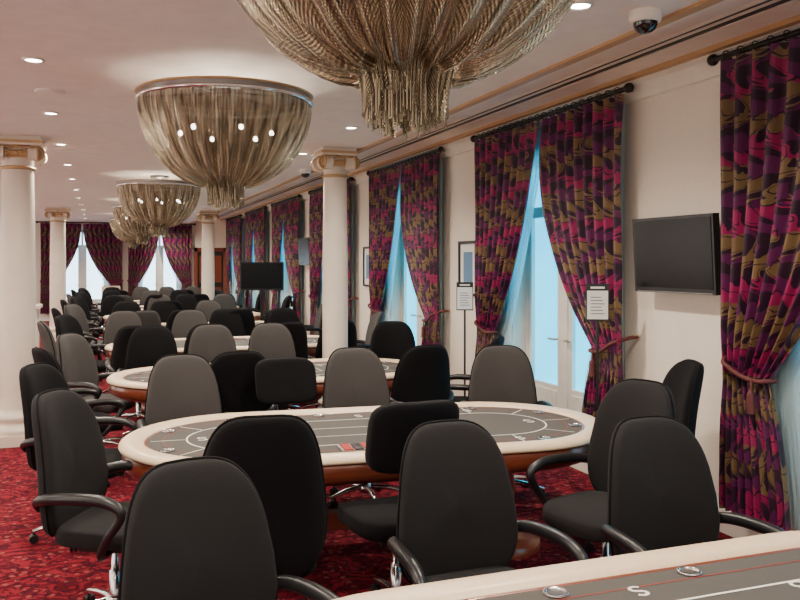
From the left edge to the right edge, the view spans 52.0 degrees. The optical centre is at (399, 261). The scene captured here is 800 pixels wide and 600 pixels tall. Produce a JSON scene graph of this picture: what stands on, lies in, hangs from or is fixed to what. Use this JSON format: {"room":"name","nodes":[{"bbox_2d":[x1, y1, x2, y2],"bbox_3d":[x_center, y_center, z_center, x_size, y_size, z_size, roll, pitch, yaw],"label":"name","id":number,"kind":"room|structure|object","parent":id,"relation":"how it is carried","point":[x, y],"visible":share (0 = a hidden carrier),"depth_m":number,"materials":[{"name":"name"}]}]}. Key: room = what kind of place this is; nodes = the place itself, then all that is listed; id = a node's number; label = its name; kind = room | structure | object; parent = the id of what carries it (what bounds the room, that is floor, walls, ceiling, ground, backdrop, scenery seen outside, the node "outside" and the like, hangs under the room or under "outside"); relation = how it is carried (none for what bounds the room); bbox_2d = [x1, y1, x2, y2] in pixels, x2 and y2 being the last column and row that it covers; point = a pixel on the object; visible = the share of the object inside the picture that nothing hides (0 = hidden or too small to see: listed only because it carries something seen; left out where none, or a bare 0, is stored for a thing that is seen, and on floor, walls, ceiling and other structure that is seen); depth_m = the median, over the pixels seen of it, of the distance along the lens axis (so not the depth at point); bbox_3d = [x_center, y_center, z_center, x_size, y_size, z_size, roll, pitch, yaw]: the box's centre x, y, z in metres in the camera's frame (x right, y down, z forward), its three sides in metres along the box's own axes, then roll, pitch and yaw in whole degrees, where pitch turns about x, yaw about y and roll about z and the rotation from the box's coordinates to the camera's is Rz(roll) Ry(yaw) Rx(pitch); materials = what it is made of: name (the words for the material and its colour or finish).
{"room":"games hall","nodes":[
{"label":"games hall","id":0,"kind":"room"},
{"bbox_2d":[35,220,225,315],"bbox_3d":[-9.206,0.190,25.010,8.300,3.120,0.300,0,0,-20],"label":"wall","id":1,"kind":"structure","parent":0,"point":[219,226],"depth_m":25.16,"materials":[{"name":"paint"}]},
{"bbox_2d":[36,221,123,313],"bbox_3d":[-9.536,0.156,24.602,2.556,2.748,0.238,0,0,-20],"label":"window curtains","id":2,"kind":"object","parent":1,"relation":"attached to","point":[104,248],"visible":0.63,"depth_m":24.63,"materials":[{"name":"purple fabric"}]},
{"bbox_2d":[66,228,104,308],"bbox_3d":[-9.606,0.285,24.794,1.580,2.630,0.230,0,0,-20],"label":"window","id":3,"kind":"structure","parent":1,"relation":"in","point":[82,272],"depth_m":24.83,"materials":[{"name":"white glass"}]},
{"bbox_2d":[142,236,177,290],"bbox_3d":[-7.493,0.285,25.567,1.380,2.630,0.230,0,0,-20],"label":"window","id":4,"kind":"structure","parent":1,"relation":"in","point":[159,274],"depth_m":25.59,"materials":[{"name":"white glass"}]},
{"bbox_2d":[127,223,195,295],"bbox_3d":[-7.423,0.156,25.376,2.156,2.748,0.238,0,0,-20],"label":"window curtains","id":5,"kind":"object","parent":1,"relation":"attached to","point":[177,246],"visible":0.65,"depth_m":25.43,"materials":[{"name":"purple fabric"}]},
{"bbox_2d":[194,248,226,293],"bbox_3d":[-6.007,0.650,25.989,1.000,2.200,0.050,0,0,-20],"label":"door","id":6,"kind":"structure","parent":1,"relation":"in","point":[219,253],"depth_m":26.04,"materials":[{"name":"brown wood"}]},
{"bbox_2d":[188,0,730,223],"bbox_3d":[-1.543,-1.191,11.841,0.060,0.018,29.700,0,0,-20],"label":"trim","id":7,"kind":"structure","parent":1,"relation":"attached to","point":[702,4],"depth_m":4.93,"materials":[{"name":"brown wood"}]},
{"bbox_2d":[220,14,799,220],"bbox_3d":[-0.616,-1.335,12.180,0.055,0.030,29.700,0,0,-20],"label":"trim","id":8,"kind":"structure","parent":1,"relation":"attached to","point":[794,20],"depth_m":6.17,"materials":[{"name":"brown wood"}]},
{"bbox_2d":[0,321,733,599],"bbox_3d":[-4.102,1.800,11.064,8.700,0.100,30.400,0,0,-20],"label":"floor","id":9,"kind":"structure","parent":0,"point":[348,563],"depth_m":4.99,"materials":[{"name":"carpet"}]},
{"bbox_2d":[0,135,46,447],"bbox_3d":[-3.718,0.275,7.978,0.507,2.950,0.507,0,0,-20],"label":"column","id":10,"kind":"structure","parent":9,"relation":"on","point":[18,154],"depth_m":7.84,"materials":[{"name":"paint"}]},
{"bbox_2d":[36,304,42,346],"bbox_3d":[-6.661,1.070,13.109,1.700,1.360,0.700,0,0,-20],"label":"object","id":11,"kind":"structure","parent":9,"relation":"on","point":[38,306],"depth_m":13.29,"materials":[{"name":"paint"}]},
{"bbox_2d":[44,207,70,341],"bbox_3d":[-7.631,0.275,18.292,0.530,2.950,0.530,0,0,-20],"label":"column","id":12,"kind":"structure","parent":9,"relation":"on","point":[57,216],"depth_m":18.14,"materials":[{"name":"paint"}]},
{"bbox_2d":[37,321,96,363],"bbox_3d":[-3.729,1.203,9.284,0.708,1.095,0.714,0,0,-26],"label":"office chair","id":13,"kind":"object","parent":9,"relation":"on","point":[47,338],"visible":0.2,"depth_m":8.99,"materials":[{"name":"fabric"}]},
{"bbox_2d":[51,307,102,380],"bbox_3d":[-4.691,1.203,11.913,0.708,1.095,0.714,0,0,-26],"label":"office chair","id":14,"kind":"object","parent":9,"relation":"on","point":[55,312],"visible":0.15,"depth_m":11.69,"materials":[{"name":"black fabric"}]},
{"bbox_2d":[19,363,136,551],"bbox_3d":[-2.056,1.203,5.250,0.708,1.095,0.714,0,0,6],"label":"office chair","id":15,"kind":"object","parent":9,"relation":"on","point":[35,378],"visible":0.3,"depth_m":5.16,"materials":[{"name":"black fabric"}]},
{"bbox_2d":[32,346,124,486],"bbox_3d":[-2.545,1.203,6.516,0.708,1.095,0.714,0,0,-37],"label":"office chair","id":16,"kind":"object","parent":9,"relation":"on","point":[39,355],"visible":0.27,"depth_m":6.33,"materials":[{"name":"black fabric"}]},
{"bbox_2d":[60,299,101,358],"bbox_3d":[-5.654,1.203,14.543,0.708,1.095,0.714,0,0,-26],"label":"office chair","id":17,"kind":"object","parent":9,"relation":"on","point":[63,303],"visible":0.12,"depth_m":14.33,"materials":[{"name":"black fabric"}]},
{"bbox_2d":[31,388,132,599],"bbox_3d":[-1.408,1.189,3.976,0.708,1.123,0.714,0,0,8],"label":"office chair","id":18,"kind":"object","parent":9,"relation":"on","point":[74,508],"visible":0.78,"depth_m":3.88,"materials":[{"name":"grey fabric"}]},
{"bbox_2d":[55,314,110,393],"bbox_3d":[-3.906,1.203,10.166,0.708,1.095,0.714,0,0,12],"label":"office chair","id":19,"kind":"object","parent":9,"relation":"on","point":[64,323],"visible":0.18,"depth_m":10.21,"materials":[{"name":"black fabric"}]},
{"bbox_2d":[64,304,105,372],"bbox_3d":[-4.869,1.203,12.795,0.708,1.095,0.714,0,0,12],"label":"office chair","id":20,"kind":"object","parent":9,"relation":"on","point":[74,310],"visible":0.17,"depth_m":12.92,"materials":[{"name":"fabric"}]},
{"bbox_2d":[70,297,104,354],"bbox_3d":[-5.831,1.203,15.425,0.708,1.095,0.714,0,0,12],"label":"office chair","id":21,"kind":"object","parent":9,"relation":"on","point":[79,301],"visible":0.14,"depth_m":15.56,"materials":[{"name":"black fabric"}]},
{"bbox_2d":[75,292,102,339],"bbox_3d":[-6.793,1.203,18.054,0.708,1.095,0.714,0,0,12],"label":"office chair","id":22,"kind":"object","parent":9,"relation":"on","point":[83,295],"visible":0.1,"depth_m":18.22,"materials":[{"name":"black fabric"}]},
{"bbox_2d":[78,288,100,326],"bbox_3d":[-7.755,1.203,20.684,0.708,1.095,0.714,0,0,12],"label":"office chair","id":23,"kind":"object","parent":9,"relation":"on","point":[84,290],"visible":0.12,"depth_m":20.84,"materials":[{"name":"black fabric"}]},
{"bbox_2d":[56,333,135,445],"bbox_3d":[-2.772,1.203,7.503,0.708,1.095,0.714,0,0,12],"label":"office chair","id":24,"kind":"object","parent":9,"relation":"on","point":[75,356],"visible":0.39,"depth_m":7.50,"materials":[{"name":"fabric"}]},
{"bbox_2d":[99,290,121,339],"bbox_3d":[-6.508,1.203,18.666,0.714,1.095,0.708,0,0,-28],"label":"office chair","id":25,"kind":"object","parent":9,"relation":"on","point":[109,292],"visible":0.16,"depth_m":18.85,"materials":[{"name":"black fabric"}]},
{"bbox_2d":[99,295,124,352],"bbox_3d":[-5.523,1.203,15.979,0.714,1.095,0.708,0,0,-30],"label":"office chair","id":26,"kind":"object","parent":9,"relation":"on","point":[109,301],"visible":0.23,"depth_m":16.09,"materials":[{"name":"black fabric"}]},
{"bbox_2d":[97,311,142,393],"bbox_3d":[-3.607,1.203,10.772,0.714,1.095,0.708,0,0,-22],"label":"office chair","id":27,"kind":"object","parent":9,"relation":"on","point":[116,320],"visible":0.19,"depth_m":10.93,"materials":[{"name":"fabric"}]},
{"bbox_2d":[103,301,140,335],"bbox_3d":[-4.469,1.203,13.413,0.714,1.095,0.708,0,0,-17],"label":"office chair","id":28,"kind":"object","parent":9,"relation":"on","point":[123,305],"visible":0.06,"depth_m":13.64,"materials":[{"name":"black fabric"}]},
{"bbox_2d":[105,325,143,419],"bbox_3d":[-2.799,1.203,8.769,0.714,1.095,0.708,0,0,-14],"label":"office chair","id":29,"kind":"object","parent":9,"relation":"on","point":[121,339],"visible":0.29,"depth_m":8.48,"materials":[{"name":"black fabric"}]},
{"bbox_2d":[131,287,148,299],"bbox_3d":[-6.809,1.203,21.525,0.714,1.095,0.708,0,0,-12],"label":"office chair","id":30,"kind":"object","parent":9,"relation":"on","point":[137,292],"visible":0.09,"depth_m":21.71,"materials":[{"name":"fabric"}]},
{"bbox_2d":[117,325,177,437],"bbox_3d":[-2.459,1.203,8.184,0.714,1.095,0.708,0,0,-20],"label":"office chair","id":31,"kind":"object","parent":9,"relation":"on","point":[146,345],"visible":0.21,"depth_m":8.37,"materials":[{"name":"black fabric"}]},
{"bbox_2d":[135,310,161,325],"bbox_3d":[-3.632,1.203,11.454,0.714,1.095,0.708,0,0,-30],"label":"office chair","id":32,"kind":"object","parent":9,"relation":"on","point":[148,317],"visible":0.09,"depth_m":11.20,"materials":[{"name":"fabric"}]},
{"bbox_2d":[139,290,159,305],"bbox_3d":[-5.736,1.203,18.885,0.714,1.095,0.708,0,0,-16],"label":"office chair","id":33,"kind":"object","parent":9,"relation":"on","point":[145,294],"visible":0.09,"depth_m":19.07,"materials":[{"name":"fabric"}]},
{"bbox_2d":[146,294,170,309],"bbox_3d":[-4.793,1.203,16.289,0.714,1.095,0.708,0,0,-10],"label":"office chair","id":34,"kind":"object","parent":9,"relation":"on","point":[164,297],"visible":0.06,"depth_m":16.51,"materials":[{"name":"fabric"}]},
{"bbox_2d":[150,301,177,322],"bbox_3d":[-3.882,1.203,13.661,0.714,1.095,0.708,0,0,-29],"label":"office chair","id":35,"kind":"object","parent":9,"relation":"on","point":[162,308],"visible":0.09,"depth_m":13.85,"materials":[{"name":"black fabric"}]},
{"bbox_2d":[159,286,174,296],"bbox_3d":[-6.100,1.203,21.729,0.714,1.095,0.708,0,0,-31],"label":"office chair","id":36,"kind":"object","parent":9,"relation":"on","point":[166,290],"visible":0.06,"depth_m":21.92,"materials":[{"name":"fabric"}]},
{"bbox_2d":[166,310,184,330],"bbox_3d":[-3.052,1.203,11.601,0.714,1.095,0.708,0,0,-13],"label":"office chair","id":37,"kind":"object","parent":9,"relation":"on","point":[172,314],"visible":0.05,"depth_m":11.28,"materials":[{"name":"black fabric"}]},
{"bbox_2d":[170,290,187,299],"bbox_3d":[-5.096,1.203,19.185,0.714,1.095,0.708,0,0,-28],"label":"office chair","id":38,"kind":"object","parent":9,"relation":"on","point":[174,293],"visible":0.09,"depth_m":19.36,"materials":[{"name":"black fabric"}]},
{"bbox_2d":[136,354,232,428],"bbox_3d":[-1.427,1.203,5.559,0.714,1.095,0.708,0,0,-26],"label":"office chair","id":39,"kind":"object","parent":9,"relation":"on","point":[179,386],"visible":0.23,"depth_m":5.74,"materials":[{"name":"fabric"}]},
{"bbox_2d":[175,294,196,309],"bbox_3d":[-4.253,1.203,16.497,0.714,1.095,0.708,0,0,-27],"label":"office chair","id":40,"kind":"object","parent":9,"relation":"on","point":[188,301],"visible":0.12,"depth_m":16.71,"materials":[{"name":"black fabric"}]},
{"bbox_2d":[171,310,207,337],"bbox_3d":[-2.826,1.203,10.991,0.714,1.095,0.708,0,0,-9],"label":"office chair","id":41,"kind":"object","parent":9,"relation":"on","point":[184,321],"visible":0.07,"depth_m":11.20,"materials":[{"name":"fabric"}]},
{"bbox_2d":[183,324,202,353],"bbox_3d":[-2.138,1.203,9.003,0.714,1.095,0.708,0,0,-21],"label":"office chair","id":42,"kind":"object","parent":9,"relation":"on","point":[194,327],"visible":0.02,"depth_m":8.69,"materials":[{"name":"black fabric"}]},
{"bbox_2d":[197,210,219,299],"bbox_3d":[-4.501,0.275,19.224,0.485,2.950,0.485,0,0,-20],"label":"column","id":43,"kind":"structure","parent":9,"relation":"on","point":[207,217],"depth_m":19.09,"materials":[{"name":"paint"}]},
{"bbox_2d":[195,300,221,321],"bbox_3d":[-3.209,1.203,13.858,0.714,1.095,0.708,0,0,-17],"label":"office chair","id":44,"kind":"object","parent":9,"relation":"on","point":[207,307],"visible":0.07,"depth_m":14.07,"materials":[{"name":"fabric"}]},
{"bbox_2d":[187,324,236,362],"bbox_3d":[-1.889,1.203,8.372,0.714,1.095,0.708,0,0,-20],"label":"office chair","id":45,"kind":"object","parent":9,"relation":"on","point":[208,341],"visible":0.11,"depth_m":8.57,"materials":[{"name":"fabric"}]},
{"bbox_2d":[105,335,318,409],"bbox_3d":[-2.114,1.365,10.141,2.900,0.769,1.420,0,0,-20],"label":"table","id":46,"kind":"object","parent":9,"relation":"on","point":[241,342],"visible":0.11,"depth_m":9.85,"materials":[{"name":"leather"}]},
{"bbox_2d":[213,294,236,308],"bbox_3d":[-3.530,1.203,16.756,0.714,1.095,0.708,0,0,-29],"label":"office chair","id":47,"kind":"object","parent":9,"relation":"on","point":[227,301],"visible":0.17,"depth_m":16.97,"materials":[{"name":"fabric"}]},
{"bbox_2d":[209,309,245,335],"bbox_3d":[-2.334,1.203,11.245,0.714,1.095,0.708,0,0,-24],"label":"office chair","id":48,"kind":"object","parent":9,"relation":"on","point":[234,322],"visible":0.16,"depth_m":11.46,"materials":[{"name":"black fabric"}]},
{"bbox_2d":[118,456,339,599],"bbox_3d":[-0.546,1.208,2.527,0.714,1.084,0.708,0,0,-34],"label":"office chair","id":49,"kind":"object","parent":9,"relation":"on","point":[196,528],"visible":1,"depth_m":2.70,"materials":[{"name":"grey fabric"}]},
{"bbox_2d":[230,308,254,335],"bbox_3d":[-2.403,1.203,11.841,0.714,1.095,0.708,0,0,-31],"label":"office chair","id":50,"kind":"object","parent":9,"relation":"on","point":[247,315],"visible":0.12,"depth_m":11.62,"materials":[{"name":"black fabric"}]},
{"bbox_2d":[210,351,277,412],"bbox_3d":[-1.288,1.203,6.332,0.714,1.095,0.708,0,0,-20],"label":"office chair","id":51,"kind":"object","parent":9,"relation":"on","point":[234,371],"visible":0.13,"depth_m":6.04,"materials":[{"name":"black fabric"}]},
{"bbox_2d":[239,291,264,312],"bbox_3d":[-3.436,1.203,18.702,0.708,1.095,0.714,0,0,-14],"label":"office chair","id":52,"kind":"object","parent":9,"relation":"on","point":[257,305],"visible":0.17,"depth_m":18.54,"materials":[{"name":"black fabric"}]},
{"bbox_2d":[106,358,398,402],"bbox_3d":[-1.152,1.365,7.512,2.900,0.769,1.420,0,0,-20],"label":"table","id":53,"kind":"object","parent":9,"relation":"on","point":[131,384],"visible":0.2,"depth_m":6.99,"materials":[{"name":"leather"}]},
{"bbox_2d":[240,262,283,320],"bbox_3d":[-2.440,0.875,14.494,0.760,1.750,0.440,0,0,-12],"label":"television","id":54,"kind":"object","parent":9,"relation":"on","point":[261,276],"visible":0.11,"depth_m":14.47,"materials":[{"name":"black plastic"}]},
{"bbox_2d":[203,414,327,577],"bbox_3d":[-0.600,1.172,3.494,0.615,1.157,0.697,0,0,-13],"label":"office chair","id":55,"kind":"object","parent":9,"relation":"on","point":[280,454],"visible":0.51,"depth_m":3.23,"materials":[{"name":"black fabric"}]},
{"bbox_2d":[248,323,295,410],"bbox_3d":[-1.300,1.203,8.566,0.714,1.095,0.708,0,0,-20],"label":"office chair","id":56,"kind":"object","parent":9,"relation":"on","point":[271,340],"visible":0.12,"depth_m":8.77,"materials":[{"name":"fabric"}]},
{"bbox_2d":[267,308,299,322],"bbox_3d":[-1.560,1.203,11.498,0.714,1.095,0.708,0,0,-26],"label":"office chair","id":57,"kind":"object","parent":9,"relation":"on","point":[276,315],"visible":0.09,"depth_m":11.71,"materials":[{"name":"black fabric"}]},
{"bbox_2d":[281,322,308,409],"bbox_3d":[-1.357,1.203,9.232,0.714,1.095,0.708,0,0,-31],"label":"office chair","id":58,"kind":"object","parent":9,"relation":"on","point":[298,332],"visible":0.21,"depth_m":9.04,"materials":[{"name":"black fabric"}]},
{"bbox_2d":[255,357,338,508],"bbox_3d":[-0.758,1.231,5.822,0.615,1.038,0.648,0,0,-23],"label":"office chair","id":59,"kind":"object","parent":9,"relation":"on","point":[280,381],"visible":0.33,"depth_m":6.00,"materials":[{"name":"black fabric"}]},
{"bbox_2d":[304,304,321,334],"bbox_3d":[-1.511,1.203,13.443,0.708,1.095,0.714,0,0,-14],"label":"office chair","id":60,"kind":"object","parent":9,"relation":"on","point":[317,327],"visible":0.17,"depth_m":13.54,"materials":[{"name":"fabric"}]},
{"bbox_2d":[303,320,356,408],"bbox_3d":[-0.818,1.203,9.486,0.714,1.095,0.708,0,0,-31],"label":"office chair","id":61,"kind":"object","parent":9,"relation":"on","point":[352,334],"visible":0.1,"depth_m":9.28,"materials":[{"name":"black fabric"}]},
{"bbox_2d":[311,146,359,405],"bbox_3d":[-0.690,0.275,8.724,0.452,2.950,0.452,0,0,-20],"label":"column","id":62,"kind":"structure","parent":9,"relation":"on","point":[335,162],"depth_m":8.61,"materials":[{"name":"paint"}]},
{"bbox_2d":[118,402,594,559],"bbox_3d":[-0.155,1.365,4.905,2.900,0.769,1.420,0,0,-15],"label":"table","id":63,"kind":"object","parent":9,"relation":"on","point":[523,433],"visible":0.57,"depth_m":4.77,"materials":[{"name":"leather"}]},
{"bbox_2d":[317,347,402,508],"bbox_3d":[-0.264,1.203,6.027,0.714,1.095,0.708,0,0,-20],"label":"office chair","id":64,"kind":"object","parent":9,"relation":"on","point":[354,376],"visible":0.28,"depth_m":6.21,"materials":[{"name":"fabric"}]},
{"bbox_2d":[357,311,384,348],"bbox_3d":[-0.549,1.203,10.814,0.708,1.095,0.714,0,0,-14],"label":"office chair","id":65,"kind":"object","parent":9,"relation":"on","point":[378,317],"visible":0.17,"depth_m":10.92,"materials":[{"name":"fabric"}]},
{"bbox_2d":[369,321,415,359],"bbox_3d":[-0.064,1.203,8.793,0.714,1.095,0.708,0,0,-3],"label":"office chair","id":66,"kind":"object","parent":9,"relation":"on","point":[389,339],"visible":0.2,"depth_m":8.99,"materials":[{"name":"black fabric"}]},
{"bbox_2d":[337,400,458,593],"bbox_3d":[-0.015,1.196,4.032,0.615,1.108,0.648,0,0,-23],"label":"office chair","id":67,"kind":"object","parent":9,"relation":"on","point":[390,426],"visible":0.37,"depth_m":3.78,"materials":[{"name":"black fabric"}]},
{"bbox_2d":[390,344,453,401],"bbox_3d":[0.091,1.203,6.794,0.714,1.095,0.708,0,0,-26],"label":"office chair","id":68,"kind":"object","parent":9,"relation":"on","point":[422,373],"visible":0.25,"depth_m":6.50,"materials":[{"name":"black fabric"}]},
{"bbox_2d":[456,282,472,395],"bbox_3d":[0.643,0.975,8.136,0.280,1.550,0.280,0,0,3],"label":"sign stand","id":69,"kind":"object","parent":9,"relation":"on","point":[464,290],"visible":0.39,"depth_m":8.12,"materials":[{"name":"black plastic"}]},
{"bbox_2d":[450,335,504,401],"bbox_3d":[0.585,1.203,7.351,0.708,1.095,0.714,0,0,9],"label":"office chair","id":70,"kind":"object","parent":9,"relation":"on","point":[499,340],"visible":0.12,"depth_m":7.27,"materials":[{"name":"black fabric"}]},
{"bbox_2d":[387,419,588,584],"bbox_3d":[0.302,1.208,3.168,0.714,1.084,0.708,0,0,-21],"label":"office chair","id":71,"kind":"object","parent":9,"relation":"on","point":[457,518],"visible":0.82,"depth_m":3.34,"materials":[{"name":"grey fabric"}]},
{"bbox_2d":[461,345,552,497],"bbox_3d":[0.790,1.203,6.176,0.714,1.095,0.708,0,0,2],"label":"office chair","id":72,"kind":"object","parent":9,"relation":"on","point":[499,373],"visible":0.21,"depth_m":6.36,"materials":[{"name":"fabric"}]},
{"bbox_2d":[333,531,799,599],"bbox_3d":[0.879,1.365,2.079,2.900,0.769,1.420,0,0,-20],"label":"table","id":73,"kind":"object","parent":9,"relation":"on","point":[763,566],"visible":1,"depth_m":2.59,"materials":[{"name":"leather"}]},
{"bbox_2d":[586,284,608,413],"bbox_3d":[1.445,0.955,6.002,0.280,1.590,0.280,0,0,9],"label":"sign stand","id":74,"kind":"object","parent":9,"relation":"on","point":[597,295],"visible":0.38,"depth_m":5.99,"materials":[{"name":"black plastic"}]},
{"bbox_2d":[526,378,675,557],"bbox_3d":[1.070,1.189,4.179,0.708,1.123,0.714,0,0,-38],"label":"office chair","id":75,"kind":"object","parent":9,"relation":"on","point":[582,514],"visible":0.36,"depth_m":4.31,"materials":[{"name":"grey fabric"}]},
{"bbox_2d":[584,359,703,551],"bbox_3d":[1.466,1.172,4.952,0.708,1.157,0.714,0,0,-1],"label":"office chair","id":76,"kind":"object","parent":9,"relation":"on","point":[684,379],"visible":0.18,"depth_m":4.82,"materials":[{"name":"black fabric"}]},
{"bbox_2d":[600,415,785,555],"bbox_3d":[1.176,1.214,3.317,0.714,1.072,0.708,0,0,-17],"label":"office chair","id":77,"kind":"object","parent":9,"relation":"on","point":[661,494],"visible":0.56,"depth_m":3.50,"materials":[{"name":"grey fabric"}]},
{"bbox_2d":[0,0,799,223],"bbox_3d":[-4.166,-1.350,11.094,8.600,0.300,30.100,0,0,-20],"label":"ceiling","id":78,"kind":"structure","parent":0,"point":[97,52],"depth_m":5.19,"materials":[{"name":"paint"}]},
{"bbox_2d":[21,56,44,62],"bbox_3d":[-2.169,-1.194,4.850,0.132,0.012,0.132,0,0,-20],"label":"recessed light","id":79,"kind":"object","parent":78,"relation":"in","point":[28,59],"depth_m":4.84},
{"bbox_2d":[34,88,64,94],"bbox_3d":[-2.458,-1.194,5.756,0.200,0.012,0.200,0,0,-20],"label":"ceiling speaker","id":80,"kind":"object","parent":78,"relation":"in","point":[47,91],"depth_m":5.71},
{"bbox_2d":[109,217,137,247],"bbox_3d":[-6.725,-0.768,20.646,1.147,0.863,1.147,0,0,-43],"label":"chandelier","id":81,"kind":"object","parent":78,"relation":"hanging from","point":[121,235],"visible":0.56,"depth_m":20.31,"materials":[{"name":"metal"}]},
{"bbox_2d":[111,204,153,243],"bbox_3d":[-5.007,-0.768,15.951,1.147,0.863,1.147,0,0,-3],"label":"chandelier","id":82,"kind":"object","parent":78,"relation":"hanging from","point":[142,233],"visible":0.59,"depth_m":15.60,"materials":[{"name":"metal"}]},
{"bbox_2d":[116,175,201,237],"bbox_3d":[-3.357,-0.768,11.443,1.147,0.863,1.147,0,0,-33],"label":"chandelier","id":83,"kind":"object","parent":78,"relation":"hanging from","point":[158,203],"visible":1,"depth_m":11.07,"materials":[{"name":"metal"}]},
{"bbox_2d":[134,76,312,209],"bbox_3d":[-1.147,-0.768,5.405,1.147,0.863,1.147,0,0,-18],"label":"chandelier","id":84,"kind":"object","parent":78,"relation":"hanging from","point":[226,136],"visible":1,"depth_m":5.02,"materials":[{"name":"metal"}]},
{"bbox_2d":[236,0,574,141],"bbox_3d":[0.014,-0.768,2.231,1.147,0.863,1.147,0,0,22],"label":"chandelier","id":85,"kind":"object","parent":78,"relation":"hanging from","point":[405,58],"visible":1,"depth_m":2.06,"materials":[{"name":"metal"}]},
{"bbox_2d":[219,0,796,216],"bbox_3d":[-1.386,-1.342,13.283,0.155,0.016,25.100,0,0,-20],"label":"ceiling air vent","id":86,"kind":"object","parent":78,"relation":"in","point":[758,7],"depth_m":5.71,"materials":[{"name":"black metal"}]},
{"bbox_2d":[570,0,593,9],"bbox_3d":[0.838,-1.194,3.821,0.132,0.012,0.132,0,0,-20],"label":"recessed light","id":87,"kind":"object","parent":78,"relation":"in","point":[580,4],"depth_m":3.82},
{"bbox_2d":[628,6,661,34],"bbox_3d":[1.174,-1.145,3.922,0.156,0.108,0.156,0,0,-20],"label":"dome camera","id":88,"kind":"object","parent":78,"relation":"attached to","point":[644,20],"visible":1,"depth_m":3.87,"materials":[{"name":"white plastic"}]},
{"bbox_2d":[233,77,795,530],"bbox_3d":[-0.294,0.190,12.298,0.300,3.120,29.700,0,0,-20],"label":"wall","id":89,"kind":"structure","parent":0,"point":[672,138],"depth_m":6.03,"materials":[{"name":"paint"}]},
{"bbox_2d":[225,214,243,306],"bbox_3d":[-4.829,0.106,23.907,0.238,2.848,2.736,0,0,-20],"label":"window curtains","id":90,"kind":"object","parent":89,"relation":"attached to","point":[234,225],"visible":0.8,"depth_m":23.42,"materials":[{"name":"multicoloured fabric"}]},
{"bbox_2d":[245,206,267,314],"bbox_3d":[-3.612,0.106,20.582,0.238,2.848,2.736,0,0,-20],"label":"window curtains","id":91,"kind":"object","parent":89,"relation":"attached to","point":[256,221],"visible":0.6,"depth_m":20.16,"materials":[{"name":"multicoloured fabric"}]},
{"bbox_2d":[271,195,304,322],"bbox_3d":[-2.396,0.106,17.258,0.238,2.848,2.736,0,0,-20],"label":"window curtains","id":92,"kind":"object","parent":89,"relation":"attached to","point":[286,215],"visible":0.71,"depth_m":16.59,"materials":[{"name":"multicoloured fabric"}]},
{"bbox_2d":[297,237,308,264],"bbox_3d":[-1.760,-0.200,15.595,0.186,0.522,0.900,0,0,-20],"label":"wall-mounted television","id":93,"kind":"object","parent":89,"relation":"attached to","point":[303,243],"visible":0.66,"depth_m":15.54,"materials":[{"name":"black plastic"}]},
{"bbox_2d":[308,177,358,334],"bbox_3d":[-1.179,0.106,13.933,0.238,2.848,2.736,0,0,-20],"label":"window curtains","id":94,"kind":"object","parent":89,"relation":"attached to","point":[316,195],"visible":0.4,"depth_m":14.40,"materials":[{"name":"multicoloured fabric"}]},
{"bbox_2d":[363,247,368,286],"bbox_3d":[-0.473,0.070,12.307,0.030,0.600,0.460,0,0,-20],"label":"framed picture","id":95,"kind":"object","parent":89,"relation":"attached to","point":[365,249],"visible":0.54,"depth_m":12.41,"materials":[{"name":"black plastic"}]},
{"bbox_2d":[390,224,424,345],"bbox_3d":[0.229,0.285,10.679,0.230,2.630,1.580,0,0,-20],"label":"window","id":96,"kind":"structure","parent":89,"relation":"in","point":[411,312],"depth_m":11.21,"materials":[{"name":"clear glass"}]},
{"bbox_2d":[366,146,449,344],"bbox_3d":[0.037,0.106,10.609,0.238,2.848,2.736,0,0,-20],"label":"window curtains","id":97,"kind":"object","parent":89,"relation":"attached to","point":[410,197],"visible":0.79,"depth_m":10.07,"materials":[{"name":"multicoloured fabric"}]},
{"bbox_2d":[458,241,474,296],"bbox_3d":[0.743,0.070,8.982,0.030,0.600,0.460,0,0,-20],"label":"framed picture","id":98,"kind":"object","parent":89,"relation":"attached to","point":[466,249],"visible":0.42,"depth_m":9.01,"materials":[{"name":"black plastic"}]},
{"bbox_2d":[222,23,799,223],"bbox_3d":[-0.510,-1.280,12.219,0.160,0.140,29.700,0,0,-20],"label":"trim","id":99,"kind":"structure","parent":89,"relation":"attached to","point":[695,71],"depth_m":5.91,"materials":[{"name":"beige paint"}]},
{"bbox_2d":[511,182,590,411],"bbox_3d":[1.446,0.285,7.355,0.230,2.630,1.580,0,0,-20],"label":"window","id":100,"kind":"structure","parent":89,"relation":"in","point":[557,346],"depth_m":7.69,"materials":[{"name":"clear glass"}]},
{"bbox_2d":[470,83,638,416],"bbox_3d":[1.254,0.106,7.285,0.238,2.848,2.736,0,0,-20],"label":"window curtains","id":101,"kind":"object","parent":89,"relation":"attached to","point":[576,156],"visible":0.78,"depth_m":6.76,"materials":[{"name":"multicoloured fabric"}]},
{"bbox_2d":[570,463,761,537],"bbox_3d":[-0.445,1.670,12.243,0.020,0.160,29.700,0,0,-20],"label":"baseboard","id":102,"kind":"structure","parent":89,"relation":"attached to","point":[734,531],"depth_m":5.23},
{"bbox_2d":[632,213,720,295],"bbox_3d":[1.907,-0.050,5.575,0.186,0.522,0.830,0,0,-20],"label":"wall-mounted television","id":103,"kind":"object","parent":89,"relation":"attached to","point":[681,254],"visible":0.99,"depth_m":5.47,"materials":[{"name":"black plastic"}]},
{"bbox_2d":[707,28,799,530],"bbox_3d":[2.470,0.106,3.960,0.238,2.848,2.736,0,0,-20],"label":"window curtains","id":104,"kind":"object","parent":89,"relation":"attached to","point":[759,430],"visible":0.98,"depth_m":4.80,"materials":[{"name":"multicoloured fabric"}]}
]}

